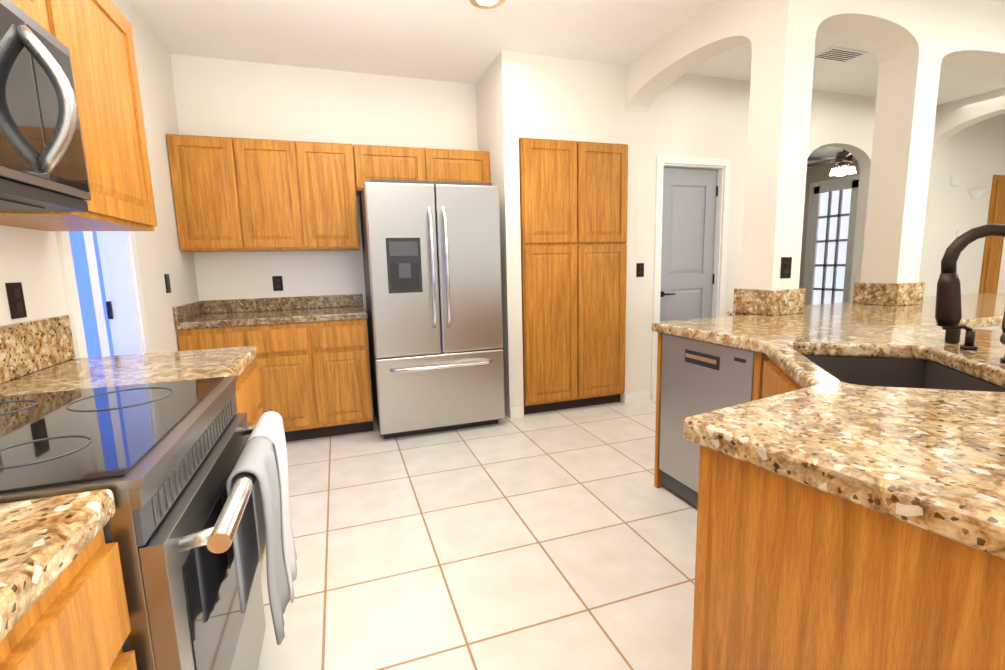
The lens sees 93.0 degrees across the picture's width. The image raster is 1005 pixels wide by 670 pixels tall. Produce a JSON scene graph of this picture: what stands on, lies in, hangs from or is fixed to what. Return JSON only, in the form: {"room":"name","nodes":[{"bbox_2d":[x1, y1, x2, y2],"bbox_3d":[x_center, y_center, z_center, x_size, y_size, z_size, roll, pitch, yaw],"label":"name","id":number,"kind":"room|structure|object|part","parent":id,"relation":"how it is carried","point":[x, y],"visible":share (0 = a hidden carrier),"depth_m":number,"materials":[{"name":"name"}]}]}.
{"room":"kitchen","nodes":[
{"label":"kitchen","id":0,"kind":"room"},
{"bbox_2d":[0,0,198,358],"bbox_3d":[-1.038,-0.083,-0.262,0.120,2.750,8.365,-4,9,-19],"label":"wall","id":1,"kind":"structure","parent":0,"point":[30,260],"depth_m":2.82,"materials":[{"name":"paint"}]},
{"bbox_2d":[5,282,26,318],"bbox_3d":[-1.587,-0.113,1.559,0.008,0.116,0.072,-4,9,-19],"label":"electrical outlet","id":2,"kind":"object","parent":1,"relation":"attached to","point":[15,295],"visible":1,"depth_m":1.55,"materials":[{"name":"brown plastic"}]},
{"bbox_2d":[11,0,59,40],"bbox_3d":[-1.258,-0.867,0.963,0.352,0.330,0.388,-4,9,-19],"label":"upper cabinet","id":3,"kind":"object","parent":1,"relation":"attached to","point":[40,11],"depth_m":1.18,"materials":[{"name":"brown wood"}]},
{"bbox_2d":[0,0,90,211],"bbox_3d":[-1.131,-0.473,0.855,0.465,0.415,0.760,-4,9,-19],"label":"microwave","id":4,"kind":"object","parent":3,"relation":"attached to","point":[43,167],"visible":1,"depth_m":1.06,"materials":[{"name":"silver metal"}]},
{"bbox_3d":[-1.007,-0.519,1.063,0.093,0.307,0.032,-4,9,-19],"label":"handle","id":5,"kind":"part","parent":4,"relation":"part of","materials":[{"name":"silver metal"}]},
{"bbox_2d":[0,315,74,382],"bbox_3d":[-1.557,0.048,1.531,0.022,0.167,0.633,-4,9,-19],"label":"backsplash","id":6,"kind":"structure","parent":1,"relation":"attached to","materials":[{"name":"stone"}]},
{"bbox_2d":[0,0,156,230],"bbox_3d":[-1.420,-0.726,1.472,0.352,0.750,0.630,-4,9,-19],"label":"upper cabinet","id":7,"kind":"object","parent":1,"relation":"attached to","point":[95,37],"depth_m":1.51,"materials":[{"name":"brown wood"}]},
{"bbox_2d":[69,231,113,357],"bbox_3d":[-2.274,-0.105,2.587,0.432,2.000,0.494,-4,9,-19],"label":"door","id":8,"kind":"structure","parent":1,"relation":"in","point":[88,287],"depth_m":2.42,"materials":[{"name":"white"}]},
{"bbox_2d":[56,231,150,357],"bbox_3d":[-1.859,-0.094,2.188,0.136,2.090,0.730,-4,9,-19],"label":"door frame","id":9,"kind":"structure","parent":1,"relation":"attached to","point":[119,281],"depth_m":2.44,"materials":[{"name":"white wood"}]},
{"bbox_2d":[164,274,170,292],"bbox_3d":[-2.077,-0.320,2.961,0.008,0.116,0.072,-4,9,-19],"label":"electrical outlet","id":10,"kind":"object","parent":1,"relation":"attached to","point":[167,283],"visible":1,"depth_m":2.95,"materials":[{"name":"brown plastic"}]},
{"bbox_2d":[92,231,113,355],"bbox_3d":[-3.461,-0.566,3.384,2.060,2.750,0.100,-4,9,-19],"label":"wall","id":11,"kind":"structure","parent":0,"point":[98,261],"depth_m":3.53,"materials":[{"name":"white paint"}]},
{"bbox_2d":[170,54,477,409],"bbox_3d":[-1.215,-0.712,3.992,2.354,2.750,0.120,-4,9,-19],"label":"wall","id":12,"kind":"structure","parent":0,"point":[215,97],"depth_m":3.73,"materials":[{"name":"paint"}]},
{"bbox_2d":[166,134,245,251],"bbox_3d":[-2.072,-0.983,3.403,0.392,0.760,0.348,-4,9,-19],"label":"upper cabinet","id":13,"kind":"object","parent":12,"relation":"attached to","point":[230,194],"depth_m":3.24,"materials":[{"name":"brown wood"}]},
{"bbox_2d":[234,138,305,251],"bbox_3d":[-1.701,-1.010,3.529,0.393,0.760,0.348,-4,9,-19],"label":"upper cabinet","id":14,"kind":"object","parent":12,"relation":"attached to","point":[269,180],"depth_m":3.37,"materials":[{"name":"brown wood"}]},
{"bbox_2d":[272,276,282,290],"bbox_3d":[-1.776,-0.407,3.770,0.072,0.116,0.008,-4,9,-19],"label":"electrical outlet","id":15,"kind":"object","parent":12,"relation":"attached to","point":[277,283],"visible":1,"depth_m":3.77,"materials":[{"name":"brown plastic"}]},
{"bbox_2d":[298,141,359,250],"bbox_3d":[-1.330,-1.038,3.654,0.392,0.760,0.348,-4,9,-19],"label":"upper cabinet","id":16,"kind":"object","parent":12,"relation":"attached to","point":[329,171],"depth_m":3.50,"materials":[{"name":"brown wood"}]},
{"bbox_2d":[354,144,429,196],"bbox_3d":[-0.898,-1.284,3.770,0.524,0.330,0.348,-4,9,-19],"label":"upper cabinet","id":17,"kind":"object","parent":12,"relation":"attached to","point":[374,161],"depth_m":3.60,"materials":[{"name":"brown wood"}]},
{"bbox_2d":[426,148,489,182],"bbox_3d":[-0.403,-1.321,3.938,0.524,0.330,0.348,-4,9,-19],"label":"upper cabinet","id":18,"kind":"object","parent":12,"relation":"attached to","point":[446,165],"depth_m":3.77,"materials":[{"name":"brown wood"}]},
{"bbox_2d":[257,399,697,669],"bbox_3d":[2.333,0.637,4.025,14.000,0.100,14.000,-4,9,-19],"label":"floor","id":19,"kind":"structure","parent":0,"point":[563,539],"depth_m":2.07,"materials":[{"name":"tile"}]},
{"bbox_2d":[0,528,136,669],"bbox_3d":[-0.802,0.762,0.444,0.652,0.860,0.530,-4,9,-19],"label":"base cabinet","id":20,"kind":"object","parent":19,"relation":"on","point":[75,616],"depth_m":0.63,"materials":[{"name":"brown wood"}]},
{"bbox_2d":[0,315,257,640],"bbox_3d":[-0.785,0.240,0.280,0.654,0.216,3.530,-4,9,-19],"label":"countertop","id":21,"kind":"structure","parent":20,"relation":"on","point":[44,542],"depth_m":1.38,"materials":[{"name":"stone"}]},
{"bbox_2d":[0,376,296,669],"bbox_3d":[-0.937,0.536,1.065,0.812,1.130,0.765,-4,9,-19],"label":"range","id":22,"kind":"object","parent":19,"relation":"on","point":[192,476],"visible":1,"depth_m":0.97,"materials":[{"name":"silver metal"}]},
{"bbox_3d":[-0.630,0.318,1.141,0.096,0.044,0.700,-4,9,-19],"label":"handle","id":23,"kind":"part","parent":22,"relation":"part of","materials":[{"name":"silver metal"}]},
{"bbox_2d":[226,436,289,644],"bbox_3d":[-0.592,0.496,1.178,0.082,0.440,0.222,-4,9,-19],"label":"towel","id":24,"kind":"object","parent":22,"relation":"hanging from","point":[257,459],"depth_m":1.14,"materials":[{"name":"grey fabric"}]},
{"bbox_2d":[247,411,296,602],"bbox_3d":[-0.667,0.495,1.398,0.082,0.500,0.221,-4,9,-19],"label":"towel","id":25,"kind":"object","parent":22,"relation":"hanging from","point":[270,426],"depth_m":1.35,"materials":[{"name":"grey fabric"}]},
{"bbox_2d":[235,361,265,561],"bbox_3d":[-1.245,0.584,1.712,0.652,0.860,0.620,-4,9,-19],"label":"base cabinet","id":26,"kind":"object","parent":19,"relation":"on","point":[248,391],"depth_m":1.84,"materials":[{"name":"brown wood"}]},
{"bbox_2d":[176,319,373,441],"bbox_3d":[-1.621,0.314,3.587,1.177,0.860,0.638,-4,9,-19],"label":"base cabinet","id":27,"kind":"object","parent":19,"relation":"on","point":[315,379],"visible":0.67,"depth_m":3.35,"materials":[{"name":"brown wood"}]},
{"bbox_2d":[173,294,367,329],"bbox_3d":[-1.629,-0.187,3.514,1.187,0.148,0.638,-4,9,-19],"label":"countertop","id":28,"kind":"structure","parent":27,"relation":"on","point":[263,311],"depth_m":3.55,"materials":[{"name":"stone"}]},
{"bbox_2d":[359,179,504,438],"bbox_3d":[-0.559,-0.207,3.720,0.930,1.800,0.890,-4,9,-19],"label":"refrigerator","id":29,"kind":"object","parent":19,"relation":"on","point":[432,267],"visible":1,"depth_m":3.36,"materials":[{"name":"silver metal"}]},
{"bbox_2d":[519,138,627,414],"bbox_3d":[0.496,-0.477,4.147,0.921,2.155,0.670,-4,9,-19],"label":"pantry cabinet","id":30,"kind":"object","parent":19,"relation":"on","point":[573,210],"visible":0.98,"depth_m":3.82,"materials":[{"name":"brown wood"}]},
{"bbox_2d":[659,333,754,507],"bbox_3d":[1.207,0.429,2.351,0.603,0.858,0.584,-4,9,-19],"label":"dishwasher","id":31,"kind":"object","parent":19,"relation":"on","point":[698,377],"visible":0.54,"depth_m":2.31,"materials":[{"name":"silver metal"}]},
{"bbox_3d":[0.941,0.115,2.138,0.009,0.075,0.362,-4,9,-19],"label":"handle","id":32,"kind":"part","parent":31,"relation":"part of","materials":[{"name":"silver metal"}]},
{"bbox_2d":[752,352,802,400],"bbox_3d":[0.943,0.549,1.583,0.425,0.860,0.551,-4,9,-19],"label":"base cabinet","id":33,"kind":"object","parent":19,"relation":"on","point":[769,380],"depth_m":1.76,"materials":[{"name":"brown wood"}]},
{"bbox_2d":[691,445,1004,669],"bbox_3d":[0.811,0.690,0.662,0.514,0.860,1.083,-4,9,-19],"label":"base cabinet","id":34,"kind":"object","parent":19,"relation":"on","point":[790,574],"depth_m":0.78,"materials":[{"name":"brown wood"}]},
{"bbox_2d":[652,282,1004,558],"bbox_3d":[2.242,-0.058,1.874,4.148,0.188,2.624,-4,9,-19],"label":"countertop","id":35,"kind":"structure","parent":34,"relation":"on","point":[932,460],"depth_m":0.97,"materials":[{"name":"stone"}]},
{"bbox_2d":[740,35,814,289],"bbox_3d":[1.539,-0.850,2.695,0.200,1.447,0.220,-4,9,-19],"label":"pillar","id":36,"kind":"structure","parent":35,"relation":"on","point":[781,82],"depth_m":2.61,"materials":[{"name":"paint"}]},
{"bbox_2d":[780,257,791,277],"bbox_3d":[1.579,-0.374,2.651,0.072,0.116,0.012,-4,9,-19],"label":"light switch","id":37,"kind":"object","parent":36,"relation":"attached to","point":[786,263],"visible":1,"depth_m":2.65,"materials":[{"name":"brown plastic"}]},
{"bbox_2d":[861,61,940,282],"bbox_3d":[2.503,-0.913,3.023,0.200,1.427,0.220,-4,9,-19],"label":"pillar","id":38,"kind":"structure","parent":35,"relation":"on","point":[905,113],"depth_m":2.95,"materials":[{"name":"paint"}]},
{"bbox_2d":[803,355,1004,391],"bbox_3d":[1.178,0.244,1.456,0.470,0.232,0.680,1,9,18],"label":"sink","id":39,"kind":"object","parent":35,"relation":"in","point":[897,372],"depth_m":1.71,"materials":[{"name":"grey"}]},
{"bbox_2d":[944,329,960,343],"bbox_3d":[1.607,0.001,1.702,0.040,0.055,0.040,-4,9,-19],"label":"air gap","id":40,"kind":"object","parent":35,"relation":"on","point":[952,336],"visible":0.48,"depth_m":1.69,"materials":[{"name":"brown metal"}]},
{"bbox_2d":[942,325,977,349],"bbox_3d":[1.527,0.006,1.590,0.086,0.082,0.073,-4,9,-19],"label":"soap dispenser","id":41,"kind":"object","parent":35,"relation":"on","point":[969,341],"visible":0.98,"depth_m":1.58,"materials":[{"name":"brown metal"}]},
{"bbox_2d":[935,224,1004,363],"bbox_3d":[1.419,-0.117,1.367,0.261,0.396,0.176,-4,9,-19],"label":"faucet","id":42,"kind":"object","parent":35,"relation":"on","point":[948,310],"visible":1,"depth_m":1.37,"materials":[{"name":"brown metal"}]},
{"bbox_2d":[476,50,523,417],"bbox_3d":[-0.028,-0.739,3.973,0.120,2.750,0.685,-4,9,-19],"label":"wall","id":43,"kind":"structure","parent":0,"point":[497,111],"depth_m":3.68,"materials":[{"name":"paint"}]},
{"bbox_2d":[129,0,1004,168],"bbox_3d":[1.970,-2.300,4.447,14.000,0.100,12.200,-4,9,-19],"label":"ceiling","id":44,"kind":"structure","parent":0,"point":[462,41],"depth_m":3.21,"materials":[{"name":"paint"}]},
{"bbox_2d":[469,0,504,8],"bbox_3d":[-0.087,-1.941,2.755,0.210,0.009,0.210,-4,9,-19],"label":"recessed light","id":45,"kind":"object","parent":44,"relation":"in","point":[486,4],"visible":1,"depth_m":2.80,"materials":[{"name":"white"}]},
{"bbox_2d":[807,149,857,175],"bbox_3d":[4.534,-2.378,6.399,1.104,0.445,1.061,-4,9,-19],"label":"ceiling fan","id":46,"kind":"object","parent":44,"relation":"hanging from","point":[843,159],"visible":0.75,"depth_m":6.33,"materials":[{"name":"brown"}]},
{"bbox_2d":[814,46,867,62],"bbox_3d":[2.571,-2.139,3.643,0.360,0.009,0.180,-4,9,-19],"label":"ceiling vent","id":47,"kind":"object","parent":44,"relation":"in","point":[838,54],"visible":0.96,"depth_m":3.63,"materials":[{"name":"white metal"}]},
{"bbox_2d":[626,0,753,119],"bbox_3d":[1.278,-1.855,3.243,0.200,0.390,1.240,-4,9,-19],"label":"wall","id":48,"kind":"structure","parent":0,"point":[714,30],"depth_m":3.18,"materials":[{"name":"paint"}]},
{"bbox_2d":[517,52,1004,402],"bbox_3d":[4.307,-1.072,5.491,9.090,2.750,0.785,-4,9,-19],"label":"wall","id":49,"kind":"structure","parent":0,"point":[688,115],"depth_m":4.13,"materials":[{"name":"paint"}]},
{"bbox_2d":[510,390,650,418],"bbox_3d":[2.807,0.423,4.752,5.810,0.085,0.011,-4,9,-19],"label":"baseboard","id":50,"kind":"structure","parent":49,"relation":"attached to","point":[516,412],"depth_m":4.17,"materials":[{"name":"white wood"}]},
{"bbox_2d":[636,263,643,276],"bbox_3d":[1.169,-0.551,4.043,0.072,0.116,0.012,-4,9,-19],"label":"light switch","id":51,"kind":"object","parent":49,"relation":"attached to","point":[639,269],"visible":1,"depth_m":4.04,"materials":[{"name":"brown plastic"}]},
{"bbox_2d":[660,168,717,321],"bbox_3d":[1.653,-0.455,4.282,0.618,2.000,0.098,-4,9,-19],"label":"door","id":52,"kind":"structure","parent":49,"relation":"in","point":[688,232],"depth_m":4.25,"materials":[{"name":"grey paint"}]},
{"bbox_2d":[651,155,730,399],"bbox_3d":[1.648,-0.492,4.281,0.770,2.090,0.136,-4,9,-19],"label":"door frame","id":53,"kind":"structure","parent":49,"relation":"attached to","point":[722,167],"depth_m":4.20,"materials":[{"name":"white wood"}]},
{"bbox_2d":[950,176,960,185],"bbox_3d":[4.921,-1.673,5.185,0.120,0.100,0.029,-4,9,-19],"label":"door chime","id":54,"kind":"object","parent":49,"relation":"attached to","point":[954,180],"visible":1,"depth_m":5.17,"materials":[{"name":"white plastic"}]},
{"bbox_2d":[956,230,963,236],"bbox_3d":[5.113,-1.133,5.331,0.100,0.080,0.024,-4,9,-19],"label":"thermostat","id":55,"kind":"object","parent":49,"relation":"attached to","point":[959,232],"visible":0.69,"depth_m":5.31,"materials":[{"name":"white plastic"}]},
{"bbox_2d":[967,189,991,198],"bbox_3d":[5.317,-1.562,5.289,0.300,0.090,0.120,-4,9,-19],"label":"sconce","id":56,"kind":"object","parent":49,"relation":"attached to","point":[977,194],"visible":0.98,"depth_m":5.27,"materials":[{"name":"white glass"}]},
{"bbox_2d":[979,175,1004,293],"bbox_3d":[6.003,-0.808,5.684,0.880,2.090,0.029,-4,9,-19],"label":"door frame","id":57,"kind":"structure","parent":49,"relation":"attached to","point":[991,262],"depth_m":5.53,"materials":[{"name":"brown wood"}]},
{"bbox_2d":[799,159,859,287],"bbox_3d":[6.607,-1.096,5.272,0.120,2.750,14.000,-4,9,-19],"label":"wall","id":58,"kind":"structure","parent":0,"point":[817,174],"depth_m":8.34,"materials":[{"name":"white paint"}]},
{"bbox_2d":[803,175,858,304],"bbox_3d":[5.707,-1.313,7.759,0.080,2.490,1.640,-4,9,-19],"label":"french door","id":59,"kind":"structure","parent":58,"relation":"attached to","point":[831,220],"depth_m":8.11,"materials":[{"name":"white"}]},
{"bbox_2d":[752,0,1004,330],"bbox_3d":[5.311,-0.875,4.007,8.170,2.750,0.220,-4,9,-19],"label":"wall","id":60,"kind":"structure","parent":0,"point":[892,35],"depth_m":2.79,"materials":[{"name":"paint"}]},
{"bbox_2d":[934,88,1004,151],"bbox_3d":[4.832,-2.092,4.449,0.180,0.450,1.240,-4,9,-19],"label":"wall","id":61,"kind":"structure","parent":0,"point":[954,117],"depth_m":4.78,"materials":[{"name":"paint"}]}
]}

